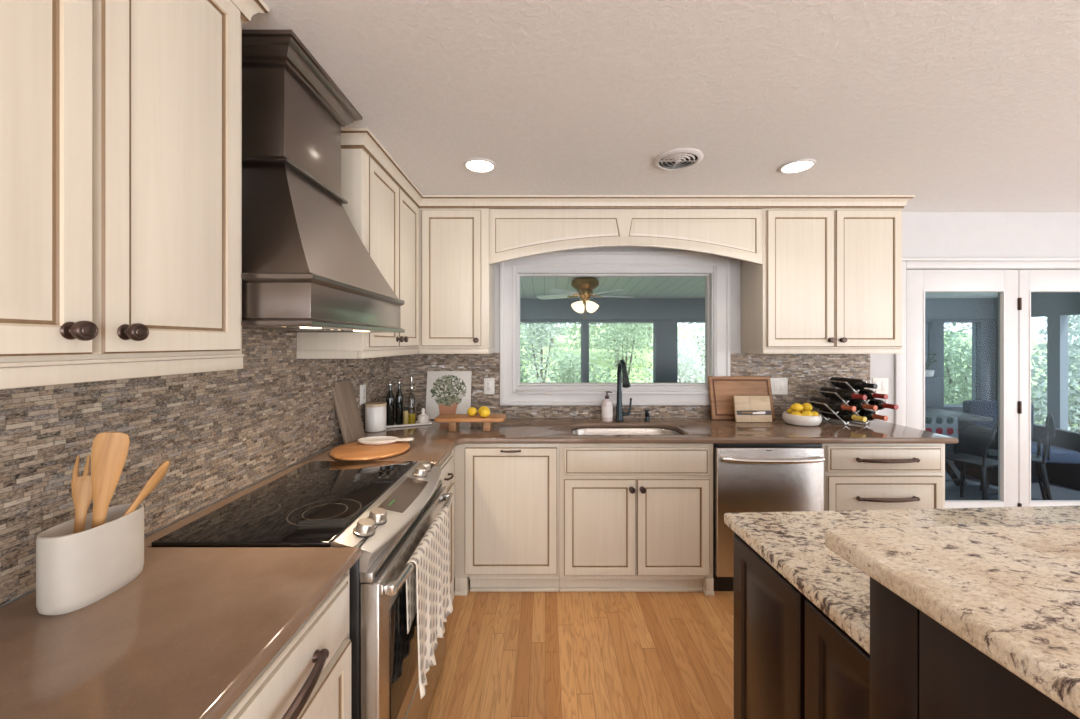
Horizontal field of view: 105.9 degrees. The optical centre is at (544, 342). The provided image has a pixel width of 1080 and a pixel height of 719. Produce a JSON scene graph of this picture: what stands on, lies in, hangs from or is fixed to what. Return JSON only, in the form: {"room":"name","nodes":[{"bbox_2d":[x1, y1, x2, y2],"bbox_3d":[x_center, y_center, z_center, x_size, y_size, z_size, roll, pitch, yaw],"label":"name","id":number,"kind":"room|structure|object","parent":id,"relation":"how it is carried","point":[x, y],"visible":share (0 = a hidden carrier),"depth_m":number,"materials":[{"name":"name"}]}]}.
{"room":"kitchen","nodes":[
{"label":"kitchen","id":0,"kind":"room"},
{"bbox_2d":[0,329,389,607],"bbox_3d":[-1.210,0.277,-0.312,0.150,2.460,6.875,0,0,0],"label":"wall","id":1,"kind":"structure","parent":0,"point":[33,590],"depth_m":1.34,"materials":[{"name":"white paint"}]},
{"bbox_2d":[0,0,243,389],"bbox_3d":[-0.951,-0.441,0.384,0.350,1.023,1.468,0,0,0],"label":"upper cabinet","id":2,"kind":"object","parent":1,"relation":"attached to","point":[121,120],"visible":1,"depth_m":0.78,"materials":[{"name":"beige paint"}]},
{"bbox_2d":[230,0,269,23],"bbox_3d":[-0.955,-0.916,0.406,0.340,0.074,1.513,0,0,0],"label":"trim","id":3,"kind":"structure","parent":2,"relation":"attached to","point":[248,8],"depth_m":1.12,"materials":[{"name":"beige paint"}]},
{"bbox_2d":[241,30,404,332],"bbox_3d":[-0.880,-0.499,1.480,0.492,0.905,0.732,0,0,0],"label":"range hood","id":4,"kind":"object","parent":1,"relation":"attached to","point":[306,268],"visible":0.75,"depth_m":1.30,"materials":[{"name":"brown metal"}]},
{"bbox_2d":[297,149,418,358],"bbox_3d":[-0.951,-0.441,2.260,0.350,1.023,0.820,0,0,0],"label":"upper cabinet","id":5,"kind":"object","parent":1,"relation":"attached to","point":[385,220],"visible":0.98,"depth_m":2.00,"materials":[{"name":"beige paint"}]},
{"bbox_2d":[360,384,365,404],"bbox_3d":[-1.123,0.317,2.520,0.008,0.118,0.075,0,0,0],"label":"wall outlet","id":6,"kind":"object","parent":1,"relation":"attached to","point":[362,387],"visible":1,"depth_m":2.51,"materials":[{"name":"white plastic"}]},
{"bbox_2d":[424,578,733,718],"bbox_3d":[2.033,1.517,-0.383,6.735,0.120,6.835,0,0,0],"label":"floor","id":7,"kind":"structure","parent":0,"point":[508,655],"depth_m":1.88,"materials":[{"name":"brown wood"}]},
{"bbox_2d":[221,571,350,718],"bbox_3d":[-0.790,1.017,0.251,0.670,0.880,1.682,0,0,0],"label":"base cabinet","id":8,"kind":"object","parent":7,"relation":"on","point":[309,677],"visible":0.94,"depth_m":0.87,"materials":[{"name":"beige paint"}]},
{"bbox_2d":[152,461,453,718],"bbox_3d":[-0.729,0.986,1.478,0.666,0.943,0.759,0,0,0],"label":"range","id":9,"kind":"object","parent":7,"relation":"on","point":[384,509],"visible":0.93,"depth_m":1.25,"materials":[{"name":"black glass"}]},
{"bbox_2d":[152,461,416,546],"bbox_3d":[-0.821,0.544,1.478,0.482,0.015,0.759,0,0,0],"label":"cooktop","id":10,"kind":"object","parent":9,"relation":"in","point":[314,504],"depth_m":1.31,"materials":[{"name":"black glass"}]},
{"bbox_2d":[406,507,452,698],"bbox_3d":[-0.400,0.887,1.463,0.062,0.438,0.428,0,0,0],"label":"dish towel","id":11,"kind":"object","parent":9,"relation":"hanging from","point":[428,586],"visible":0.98,"depth_m":1.38,"materials":[{"name":"white fabric"}]},
{"bbox_2d":[438,448,454,601],"bbox_3d":[-0.796,1.017,2.413,0.658,0.880,1.103,0,0,0],"label":"base cabinet","id":12,"kind":"object","parent":7,"relation":"on","point":[447,476],"visible":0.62,"depth_m":2.21,"materials":[{"name":"beige paint"}]},
{"bbox_2d":[0,418,958,718],"bbox_3d":[0.618,0.560,1.183,3.488,0.034,3.566,0,0,0],"label":"countertop","id":13,"kind":"structure","parent":12,"relation":"on","point":[185,638],"depth_m":0.83,"materials":[{"name":"brown stone"}]},
{"bbox_2d":[36,504,143,614],"bbox_3d":[-0.985,0.464,0.893,0.102,0.158,0.178,0,0,0],"label":"utensil crock","id":14,"kind":"object","parent":13,"relation":"on","point":[75,571],"visible":0.93,"depth_m":0.85,"materials":[{"name":"white ceramic"}]},
{"bbox_2d":[71,455,92,533],"bbox_3d":[-1.017,0.384,0.897,0.043,0.264,0.058,0,0,-32],"label":"wooden fork","id":15,"kind":"object","parent":14,"relation":"in","point":[81,486],"visible":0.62,"depth_m":0.90,"materials":[{"name":"brown wood"}]},
{"bbox_2d":[91,432,129,527],"bbox_3d":[-0.955,0.353,0.888,0.074,0.320,0.014,0,0,-21],"label":"wooden spatula","id":16,"kind":"object","parent":14,"relation":"in","point":[109,452],"visible":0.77,"depth_m":0.89,"materials":[{"name":"brown wood"}]},
{"bbox_2d":[122,460,169,516],"bbox_3d":[-0.947,0.403,0.913,0.019,0.232,0.186,0,0,17],"label":"wooden spoon","id":17,"kind":"object","parent":14,"relation":"in","point":[155,479],"visible":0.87,"depth_m":0.96,"materials":[{"name":"brown wood"}]},
{"bbox_2d":[333,380,365,443],"bbox_3d":[-1.105,0.312,2.254,0.146,0.459,0.170,0,0,8],"label":"paddle board","id":18,"kind":"object","parent":13,"relation":"on","point":[344,400],"visible":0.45,"depth_m":2.23,"materials":[{"name":"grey wood"}]},
{"bbox_2d":[330,441,409,460],"bbox_3d":[-0.868,0.532,2.040,0.370,0.020,0.370,0,0,-17],"label":"round board","id":19,"kind":"object","parent":13,"relation":"on","point":[354,451],"visible":0.8,"depth_m":1.97,"materials":[{"name":"brown wood"}]},
{"bbox_2d":[358,436,413,444],"bbox_3d":[-0.831,0.509,2.130,0.282,0.025,0.123,0,0,-3],"label":"spoon rest","id":20,"kind":"object","parent":19,"relation":"on","point":[376,440],"visible":1,"depth_m":2.13,"materials":[{"name":"white ceramic"}]},
{"bbox_2d":[365,402,386,431],"bbox_3d":[-1.052,0.458,2.535,0.126,0.169,0.126,0,0,0],"label":"canister","id":21,"kind":"object","parent":13,"relation":"on","point":[375,412],"visible":1,"depth_m":2.48,"materials":[{"name":"white ceramic"}]},
{"bbox_2d":[386,420,431,427],"bbox_3d":[-0.905,0.535,2.700,0.290,0.014,0.100,0,0,-24],"label":"tray","id":22,"kind":"object","parent":13,"relation":"on","point":[429,421],"visible":0.63,"depth_m":2.66,"materials":[{"name":"white ceramic"}]},
{"bbox_2d":[386,380,394,425],"bbox_3d":[-1.007,0.388,2.654,0.054,0.297,0.054,0,0,0],"label":"oil bottle","id":23,"kind":"object","parent":22,"relation":"on","point":[390,400],"visible":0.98,"depth_m":2.63,"materials":[{"name":"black glass"}]},
{"bbox_2d":[395,378,402,424],"bbox_3d":[-0.959,0.383,2.687,0.048,0.307,0.048,0,0,0],"label":"oil bottle","id":24,"kind":"object","parent":22,"relation":"on","point":[399,396],"visible":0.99,"depth_m":2.67,"materials":[{"name":"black glass"}]},
{"bbox_2d":[403,407,407,424],"bbox_3d":[-0.911,0.478,2.669,0.032,0.117,0.032,0,0,0],"label":"spice jar","id":25,"kind":"object","parent":22,"relation":"on","point":[405,412],"visible":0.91,"depth_m":2.66,"materials":[{"name":"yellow glass"}]},
{"bbox_2d":[407,377,415,423],"bbox_3d":[-0.887,0.381,2.714,0.055,0.310,0.055,0,0,0],"label":"oil cruet","id":26,"kind":"object","parent":22,"relation":"on","point":[411,416],"visible":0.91,"depth_m":2.70,"materials":[{"name":"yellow glass"}]},
{"bbox_2d":[418,408,428,422],"bbox_3d":[-0.818,0.486,2.739,0.072,0.100,0.072,0,0,0],"label":"salt cellar","id":27,"kind":"object","parent":22,"relation":"on","point":[422,418],"visible":0.98,"depth_m":2.71,"materials":[{"name":"white ceramic"}]},
{"bbox_2d":[425,371,471,418],"bbox_3d":[-0.690,0.372,2.922,0.318,0.338,0.071,0,0,0],"label":"print","id":28,"kind":"object","parent":13,"relation":"on","point":[447,392],"visible":0.98,"depth_m":2.92,"materials":[{"name":"paper"}]},
{"bbox_2d":[434,414,505,431],"bbox_3d":[-0.462,0.500,2.550,0.430,0.085,0.170,0,0,0],"label":"wooden riser","id":29,"kind":"object","parent":13,"relation":"on","point":[454,420],"visible":0.98,"depth_m":2.50,"materials":[{"name":"brown wood"}]},
{"bbox_2d":[467,407,476,415],"bbox_3d":[-0.455,0.429,2.550,0.063,0.056,0.064,0,0,-7],"label":"lemon","id":30,"kind":"object","parent":29,"relation":"on","point":[471,411],"visible":1,"depth_m":2.53,"materials":[{"name":"yellow food"}]},
{"bbox_2d":[478,408,489,416],"bbox_3d":[-0.372,0.429,2.512,0.063,0.056,0.064,0,0,-32],"label":"lemon","id":31,"kind":"object","parent":29,"relation":"on","point":[484,412],"visible":1,"depth_m":2.49,"materials":[{"name":"yellow food"}]},
{"bbox_2d":[602,391,612,421],"bbox_3d":[0.432,0.439,2.838,0.077,0.208,0.077,0,0,0],"label":"soap bottle","id":32,"kind":"object","parent":13,"relation":"on","point":[607,405],"visible":1,"depth_m":2.81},
{"bbox_2d":[615,360,631,421],"bbox_3d":[0.546,0.327,2.733,0.120,0.430,0.272,0,0,0],"label":"faucet","id":33,"kind":"object","parent":13,"relation":"on","point":[623,381],"visible":1,"depth_m":2.82,"materials":[{"name":"metal"}]},
{"bbox_2d":[571,428,681,434],"bbox_3d":[0.511,0.666,2.595,0.721,0.178,0.368,0,0,0],"label":"sink","id":34,"kind":"object","parent":13,"relation":"in","point":[581,431],"visible":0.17,"depth_m":2.76,"materials":[{"name":"silver metal"}]},
{"bbox_2d":[708,376,774,418],"bbox_3d":[1.402,0.391,2.918,0.444,0.300,0.088,0,0,0],"label":"cutting board","id":35,"kind":"object","parent":13,"relation":"on","point":[722,389],"visible":0.74,"depth_m":2.92,"materials":[{"name":"brown wood"}]},
{"bbox_2d":[733,396,771,421],"bbox_3d":[1.425,0.453,2.802,0.246,0.177,0.052,0,0,0],"label":"board","id":36,"kind":"object","parent":13,"relation":"on","point":[741,403],"visible":1,"depth_m":2.79,"materials":[{"name":"brown wood"}]},
{"bbox_2d":[782,411,821,425],"bbox_3d":[1.720,0.507,2.735,0.228,0.071,0.228,0,0,0],"label":"fruit bowl","id":37,"kind":"object","parent":13,"relation":"on","point":[798,420],"visible":0.85,"depth_m":2.65,"materials":[{"name":"white ceramic"}]},
{"bbox_2d":[790,403,803,410],"bbox_3d":[1.686,0.430,2.729,0.064,0.056,0.063,0,0,-28],"label":"lemon","id":38,"kind":"object","parent":37,"relation":"in","point":[796,406],"visible":0.98,"depth_m":2.71,"materials":[{"name":"yellow food"}]},
{"bbox_2d":[802,403,812,410],"bbox_3d":[1.754,0.429,2.733,0.063,0.056,0.064,0,0,28],"label":"lemon","id":39,"kind":"object","parent":37,"relation":"in","point":[807,407],"visible":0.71,"depth_m":2.71,"materials":[{"name":"yellow food"}]},
{"bbox_2d":[806,380,886,424],"bbox_3d":[2.057,0.398,2.786,0.505,0.283,0.152,0,0,-12],"label":"wine rack","id":40,"kind":"object","parent":13,"relation":"on","point":[818,391],"visible":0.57,"depth_m":2.73,"materials":[{"name":"silver metal"}]},
{"bbox_2d":[810,397,855,411],"bbox_3d":[1.905,0.413,2.703,0.074,0.074,0.304,0,0,-12],"label":"wine bottle","id":41,"kind":"object","parent":40,"relation":"in","point":[838,406],"visible":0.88,"depth_m":2.68,"materials":[{"name":"black glass"}]},
{"bbox_2d":[819,409,866,421],"bbox_3d":[1.986,0.482,2.720,0.074,0.074,0.304,0,0,-12],"label":"wine bottle","id":42,"kind":"object","parent":40,"relation":"in","point":[848,416],"visible":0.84,"depth_m":2.68,"materials":[{"name":"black glass"}]},
{"bbox_2d":[820,387,866,400],"bbox_3d":[1.986,0.344,2.720,0.074,0.074,0.304,0,0,-12],"label":"wine bottle","id":43,"kind":"object","parent":40,"relation":"in","point":[848,395],"visible":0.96,"depth_m":2.70,"materials":[{"name":"black glass"}]},
{"bbox_2d":[829,377,877,389],"bbox_3d":[2.067,0.275,2.737,0.074,0.074,0.304,0,0,-12],"label":"wine bottle","id":44,"kind":"object","parent":40,"relation":"in","point":[856,384],"visible":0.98,"depth_m":2.71,"materials":[{"name":"black glass"}]},
{"bbox_2d":[830,398,877,410],"bbox_3d":[2.067,0.413,2.737,0.074,0.074,0.304,0,0,-12],"label":"wine bottle","id":45,"kind":"object","parent":40,"relation":"in","point":[860,405],"visible":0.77,"depth_m":2.67,"materials":[{"name":"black glass"}]},
{"bbox_2d":[840,388,887,399],"bbox_3d":[2.148,0.344,2.754,0.074,0.074,0.304,0,0,-12],"label":"wine bottle","id":46,"kind":"object","parent":40,"relation":"in","point":[870,394],"visible":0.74,"depth_m":2.69,"materials":[{"name":"black glass"}]},
{"bbox_2d":[847,409,887,420],"bbox_3d":[2.148,0.482,2.754,0.074,0.074,0.304,0,0,-12],"label":"wine bottle","id":47,"kind":"object","parent":40,"relation":"in","point":[870,415],"visible":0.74,"depth_m":2.69,"materials":[{"name":"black glass"}]},
{"bbox_2d":[856,399,898,409],"bbox_3d":[2.229,0.413,2.772,0.074,0.074,0.304,0,0,-12],"label":"wine bottle","id":48,"kind":"object","parent":40,"relation":"in","point":[880,404],"visible":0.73,"depth_m":2.71,"materials":[{"name":"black glass"}]},
{"bbox_2d":[454,444,558,595],"bbox_3d":[-0.221,1.017,2.640,0.607,0.880,0.650,0,0,0],"label":"base cabinet","id":49,"kind":"object","parent":7,"relation":"on","point":[507,495],"visible":0.96,"depth_m":2.35,"materials":[{"name":"beige paint"}]},
{"bbox_2d":[559,444,713,595],"bbox_3d":[0.530,1.017,2.639,0.893,0.880,0.653,0,0,0],"label":"base cabinet","id":50,"kind":"object","parent":7,"relation":"on","point":[633,517],"visible":0.99,"depth_m":2.35,"materials":[{"name":"beige paint"}]},
{"bbox_2d":[713,444,824,590],"bbox_3d":[1.291,1.019,2.613,0.620,0.876,0.684,0,0,0],"label":"dishwasher","id":51,"kind":"object","parent":7,"relation":"on","point":[746,477],"visible":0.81,"depth_m":2.33,"materials":[{"name":"silver metal"}]},
{"bbox_2d":[713,444,733,590],"bbox_3d":[1.291,1.019,2.666,0.620,0.876,0.579,0,0,0],"label":"panel","id":52,"kind":"object","parent":51,"relation":"in","point":[719,583],"depth_m":2.38,"materials":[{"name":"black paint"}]},
{"bbox_2d":[822,444,944,510],"bbox_3d":[1.963,1.017,2.631,0.714,0.880,0.667,0,0,0],"label":"base cabinet","id":53,"kind":"object","parent":7,"relation":"on","point":[856,476],"visible":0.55,"depth_m":2.35,"materials":[{"name":"beige paint"}]},
{"bbox_2d":[734,532,1079,718],"bbox_3d":[1.505,0.918,0.854,1.900,1.078,0.965,0,0,-3],"label":"kitchen island","id":54,"kind":"object","parent":7,"relation":"on","point":[792,661],"visible":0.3,"depth_m":0.80,"materials":[{"name":"brown wood"}]},
{"bbox_2d":[724,506,1079,653],"bbox_3d":[1.535,0.561,1.056,1.900,0.036,0.604,0,0,-3],"label":"island countertop","id":55,"kind":"structure","parent":54,"relation":"on","point":[792,543],"depth_m":1.16,"materials":[{"name":"beige stone"}]},
{"bbox_2d":[825,523,1079,717],"bbox_3d":[1.545,0.360,0.504,2.033,0.035,0.612,0,0,-3],"label":"island countertop","id":56,"kind":"structure","parent":54,"relation":"on","point":[1011,592],"depth_m":0.59,"materials":[{"name":"beige stone"}]},
{"bbox_2d":[390,353,869,417],"bbox_3d":[0.619,0.307,2.971,3.492,0.470,0.008,0,0,0],"label":"tiled wall","id":57,"kind":"structure","parent":0,"point":[806,374],"depth_m":2.97,"materials":[{"name":"tile"}]},
{"bbox_2d":[484,378,493,393],"bbox_3d":[-0.405,0.314,2.963,0.075,0.118,0.008,0,0,0],"label":"wall outlet","id":58,"kind":"object","parent":57,"relation":"attached to","point":[488,382],"visible":1,"depth_m":2.96,"materials":[{"name":"white plastic"}]},
{"bbox_2d":[770,378,787,393],"bbox_3d":[1.700,0.314,2.963,0.125,0.120,0.007,0,0,0],"label":"wall switch","id":59,"kind":"object","parent":57,"relation":"attached to","point":[778,385],"visible":0.92,"depth_m":2.96,"materials":[{"name":"white plastic"}]},
{"bbox_2d":[242,0,1079,211],"bbox_3d":[2.033,-1.053,-0.343,6.735,0.200,6.915,0,0,0],"label":"ceiling","id":60,"kind":"structure","parent":0,"point":[951,105],"depth_m":1.55,"materials":[{"name":"paint"}]},
{"bbox_2d":[464,158,495,172],"bbox_3d":[-0.348,-0.947,2.180,0.172,0.010,0.172,0,0,0],"label":"recessed light","id":61,"kind":"object","parent":60,"relation":"in","point":[481,165],"visible":1,"depth_m":2.17,"materials":[{"name":"white paint"}]},
{"bbox_2d":[653,148,703,169],"bbox_3d":[0.689,-0.945,2.114,0.248,0.016,0.248,0,0,0],"label":"ceiling vent","id":62,"kind":"object","parent":60,"relation":"in","point":[680,158],"visible":1,"depth_m":2.09,"materials":[{"name":"white metal"}]},
{"bbox_2d":[779,159,815,172],"bbox_3d":[1.354,-0.947,2.190,0.172,0.010,0.172,0,0,0],"label":"recessed light","id":63,"kind":"object","parent":60,"relation":"in","point":[799,165],"visible":1,"depth_m":2.18,"materials":[{"name":"white paint"}]},
{"bbox_2d":[418,212,1079,422],"bbox_3d":[2.033,0.252,3.045,6.335,2.410,0.140,0,0,0],"label":"wall","id":64,"kind":"structure","parent":0,"point":[924,234],"depth_m":2.98,"materials":[{"name":"white paint"}]},
{"bbox_2d":[418,209,494,353],"bbox_3d":[-0.747,-0.441,2.791,0.760,1.023,0.350,0,0,0],"label":"upper cabinet","id":65,"kind":"object","parent":64,"relation":"attached to","point":[456,276],"visible":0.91,"depth_m":2.65,"materials":[{"name":"beige paint"}]},
{"bbox_2d":[489,209,762,264],"bbox_3d":[0.529,-0.696,2.680,1.790,0.361,0.022,0,0,0],"label":"window valance","id":66,"kind":"object","parent":65,"relation":"attached to","point":[513,233],"visible":1,"depth_m":2.67,"materials":[{"name":"beige paint"}]},
{"bbox_2d":[500,251,729,405],"bbox_3d":[0.507,-0.107,3.001,1.671,1.120,0.119,0,0,0],"label":"window","id":67,"kind":"structure","parent":64,"relation":"in","point":[509,396],"depth_m":2.96,"materials":[{"name":"white paint"}]},
{"bbox_2d":[341,128,914,208],"bbox_3d":[0.629,-0.916,2.375,3.602,0.074,0.865,0,0,-5],"label":"trim","id":68,"kind":"structure","parent":64,"relation":"attached to","point":[351,138],"depth_m":2.65,"materials":[{"name":"beige paint"}]},
{"bbox_2d":[741,209,901,353],"bbox_3d":[1.881,-0.441,2.791,0.911,1.023,0.350,0,0,0],"label":"upper cabinet","id":69,"kind":"object","parent":64,"relation":"attached to","point":[826,278],"visible":0.98,"depth_m":2.65,"materials":[{"name":"beige paint"}]},
{"bbox_2d":[872,378,887,393],"bbox_3d":[2.443,0.314,2.970,0.115,0.118,0.007,0,0,0],"label":"wall switch","id":70,"kind":"object","parent":64,"relation":"attached to","point":[882,383],"visible":0.82,"depth_m":2.97,"materials":[{"name":"white plastic"}]},
{"bbox_2d":[906,270,1018,507],"bbox_3d":[3.033,0.457,2.982,0.815,1.977,0.046,0,0,0],"label":"door","id":71,"kind":"structure","parent":64,"relation":"in","point":[918,282],"depth_m":2.96,"materials":[{"name":"white paint"}]},
{"bbox_2d":[894,258,1079,425],"bbox_3d":[3.520,0.419,2.960,2.000,2.075,0.030,0,0,0],"label":"trim","id":72,"kind":"structure","parent":64,"relation":"attached to","point":[899,359],"depth_m":2.96,"materials":[{"name":"white paint"}]},
{"bbox_2d":[1018,270,1079,506],"bbox_3d":[3.913,0.457,2.977,0.964,1.977,0.057,0,0,0],"label":"door","id":73,"kind":"structure","parent":64,"relation":"in","point":[1030,281],"depth_m":2.96,"materials":[{"name":"white paint"}]},
{"bbox_2d":[520,298,993,451],"bbox_3d":[2.100,0.447,5.870,8.600,2.220,0.100,0,0,0],"label":"wall","id":74,"kind":"structure","parent":0,"point":[530,308],"depth_m":5.82,"materials":[{"name":"grey paint"}]},
{"bbox_2d":[581,323,581,382],"bbox_3d":[-0.036,0.302,5.865,1.126,1.188,0.030,0,0,0],"label":"window","id":75,"kind":"structure","parent":74,"relation":"in","point":[581,323],"depth_m":5.85,"materials":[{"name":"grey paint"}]},
{"bbox_2d":[653,323,653,382],"bbox_3d":[1.095,0.302,5.865,0.947,1.188,0.030,0,0,0],"label":"window","id":76,"kind":"structure","parent":74,"relation":"in","point":[653,323],"depth_m":5.86,"materials":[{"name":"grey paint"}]},
{"bbox_2d":[520,319,995,408],"bbox_3d":[2.100,0.292,5.845,8.600,1.270,0.150,0,0,0],"label":"trim","id":77,"kind":"structure","parent":74,"relation":"attached to","point":[665,330],"depth_m":5.79,"materials":[{"name":"grey paint"}]},
{"bbox_2d":[926,323,928,369],"bbox_3d":[4.572,0.302,5.865,1.867,1.188,0.030,0,0,0],"label":"window","id":78,"kind":"structure","parent":74,"relation":"in","point":[927,324],"depth_m":5.86,"materials":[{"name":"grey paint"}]},
{"bbox_2d":[944,323,976,404],"bbox_3d":[5.927,0.302,5.865,0.526,1.188,0.030,0,0,0],"label":"window","id":79,"kind":"structure","parent":74,"relation":"in","point":[975,324],"depth_m":5.86,"materials":[{"name":"grey paint"}]},
{"bbox_2d":[520,277,997,297],"bbox_3d":[2.150,-0.987,4.518,8.700,0.712,2.804,0,0,0],"label":"ceiling","id":80,"kind":"structure","parent":0,"point":[530,287],"depth_m":5.16,"materials":[{"name":"white paint"}]},
{"bbox_2d":[537,277,633,318],"bbox_3d":[0.468,-0.496,4.654,1.124,0.455,1.107,0,0,0],"label":"ceiling fan","id":81,"kind":"object","parent":80,"relation":"hanging from","point":[585,286],"visible":1,"depth_m":4.54,"materials":[{"name":"gold metal"}]},
{"bbox_2d":[945,452,1079,499],"bbox_3d":[2.150,1.607,4.520,8.700,0.100,2.800,0,0,0],"label":"floor","id":82,"kind":"structure","parent":0,"point":[971,489],"depth_m":4.31,"materials":[{"name":"grey wood"}]},
{"bbox_2d":[925,353,943,408],"bbox_3d":[5.000,0.843,5.392,0.300,1.428,0.278,0,0,0],"label":"plant stand","id":83,"kind":"object","parent":82,"relation":"on","point":[932,384],"visible":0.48,"depth_m":5.28,"materials":[{"name":"grey paint"}]},
{"bbox_2d":[925,407,992,485],"bbox_3d":[4.165,1.181,4.750,1.230,0.767,0.800,0,0,0],"label":"dining table","id":84,"kind":"object","parent":82,"relation":"on","point":[965,420],"visible":0.23,"depth_m":4.49,"materials":[{"name":"brown wood"}]},
{"bbox_2d":[925,412,957,438],"bbox_3d":[3.973,0.910,4.647,0.854,0.234,0.606,0,0,0],"label":"table runner","id":85,"kind":"object","parent":84,"relation":"on","point":[941,424],"visible":0.25,"depth_m":4.34,"materials":[{"name":"fabric"}]},
{"bbox_2d":[945,421,997,499],"bbox_3d":[4.051,1.112,3.856,0.475,0.894,0.464,0,0,-15],"label":"dining chair","id":86,"kind":"object","parent":82,"relation":"on","point":[983,462],"visible":0.37,"depth_m":3.75,"materials":[{"name":"black wood"}]},
{"bbox_2d":[954,400,1079,490],"bbox_3d":[5.364,1.127,4.640,0.810,0.860,0.640,0,0,12],"label":"armchair","id":87,"kind":"object","parent":82,"relation":"on","point":[1063,467],"visible":0.53,"depth_m":4.59,"materials":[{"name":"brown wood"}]},
{"bbox_2d":[1031,440,1079,463],"bbox_3d":[5.360,1.207,4.620,0.640,0.140,0.600,0,0,12],"label":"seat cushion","id":88,"kind":"object","parent":87,"relation":"on","point":[1059,453],"depth_m":4.31,"materials":[{"name":"blue fabric"}]},
{"bbox_2d":[979,414,1054,499],"bbox_3d":[4.603,1.112,3.997,0.475,0.894,0.464,0,0,-45],"label":"dining chair","id":89,"kind":"object","parent":82,"relation":"on","point":[1039,461],"visible":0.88,"depth_m":3.84,"materials":[{"name":"black wood"}]},
{"bbox_2d":[994,292,1079,429],"bbox_3d":[6.450,0.357,4.527,0.100,2.400,2.785,0,0,0],"label":"wall","id":90,"kind":"structure","parent":0,"point":[1056,306],"depth_m":5.11,"materials":[{"name":"grey paint"}]},
{"label":"outside","id":91,"kind":"structure","parent":0,"visible":0},
{"bbox_2d":[520,325,1079,427],"bbox_3d":[7.000,0.294,19.140,42.000,3.453,26.400,0,0,0],"label":"ground","id":92,"kind":"structure","parent":91,"point":[561,340],"depth_m":17.81,"materials":[{"name":"green plant"}]},
{"bbox_2d":[520,337,532,382],"bbox_3d":[-1.016,0.822,8.530,1.546,2.069,1.449,0,0,0],"label":"shrub","id":93,"kind":"object","parent":92,"relation":"on","point":[521,342],"visible":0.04,"depth_m":8.69,"materials":[{"name":"green plant"}]},
{"bbox_2d":[520,322,572,382],"bbox_3d":[-0.115,-0.055,11.283,1.692,3.120,1.781,0,0,-7],"label":"shrub","id":94,"kind":"object","parent":92,"relation":"on","point":[538,330],"visible":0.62,"depth_m":11.02,"materials":[{"name":"green plant"}]},
{"bbox_2d":[528,322,580,347],"bbox_3d":[0.279,-2.562,20.584,3.982,5.949,4.530,0,0,-21],"label":"leafy tree","id":95,"kind":"object","parent":92,"relation":"on","point":[561,332],"visible":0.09,"depth_m":20.51,"materials":[{"name":"green plant"}]},
{"bbox_2d":[549,345,616,382],"bbox_3d":[0.866,0.937,8.607,1.603,1.815,1.578,0,0,0],"label":"shrub","id":96,"kind":"object","parent":92,"relation":"on","point":[566,365],"visible":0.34,"depth_m":8.50,"materials":[{"name":"green plant"}]},
{"bbox_2d":[563,322,652,366],"bbox_3d":[2.678,-1.234,15.345,4.114,4.592,4.002,0,0,0],"label":"leafy tree","id":97,"kind":"object","parent":92,"relation":"on","point":[595,328],"visible":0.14,"depth_m":15.44,"materials":[{"name":"green plant"}]},
{"bbox_2d":[591,322,652,382],"bbox_3d":[2.204,-0.011,11.306,2.061,3.032,1.951,0,0,0],"label":"shrub","id":98,"kind":"object","parent":92,"relation":"on","point":[636,327],"visible":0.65,"depth_m":11.04,"materials":[{"name":"green plant"}]},
{"bbox_2d":[647,336,704,382],"bbox_3d":[2.804,0.736,8.581,1.362,2.240,1.580,0,0,0],"label":"shrub","id":99,"kind":"object","parent":92,"relation":"on","point":[685,366],"visible":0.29,"depth_m":8.23,"materials":[{"name":"green plant"}]},
{"bbox_2d":[679,322,704,381],"bbox_3d":[4.434,0.123,11.259,1.903,2.764,1.508,0,0,-13],"label":"shrub","id":100,"kind":"object","parent":92,"relation":"on","point":[699,338],"visible":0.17,"depth_m":11.05,"materials":[{"name":"green plant"}]},
{"bbox_2d":[944,322,959,351],"bbox_3d":[12.105,-1.525,14.174,3.811,5.565,3.306,0,0,-17],"label":"leafy tree","id":101,"kind":"object","parent":92,"relation":"on","point":[954,324],"visible":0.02,"depth_m":13.63,"materials":[{"name":"green plant"}]},
{"bbox_2d":[944,322,971,405],"bbox_3d":[8.813,0.593,8.705,1.638,2.499,1.645,0,0,0],"label":"shrub","id":102,"kind":"object","parent":92,"relation":"on","point":[951,364],"visible":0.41,"depth_m":8.47,"materials":[{"name":"green plant"}]},
{"bbox_2d":[1031,315,1079,432],"bbox_3d":[8.204,0.682,6.307,1.581,2.762,1.479,0,0,37],"label":"shrub","id":103,"kind":"object","parent":92,"relation":"on","point":[1073,380],"visible":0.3,"depth_m":6.37,"materials":[{"name":"green plant"}]},
{"bbox_2d":[1045,315,1079,385],"bbox_3d":[13.351,-0.783,9.150,4.318,5.329,4.318,0,0,-6],"label":"leafy tree","id":104,"kind":"object","parent":92,"relation":"on","point":[1070,324],"visible":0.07,"depth_m":10.44,"materials":[{"name":"green plant"}]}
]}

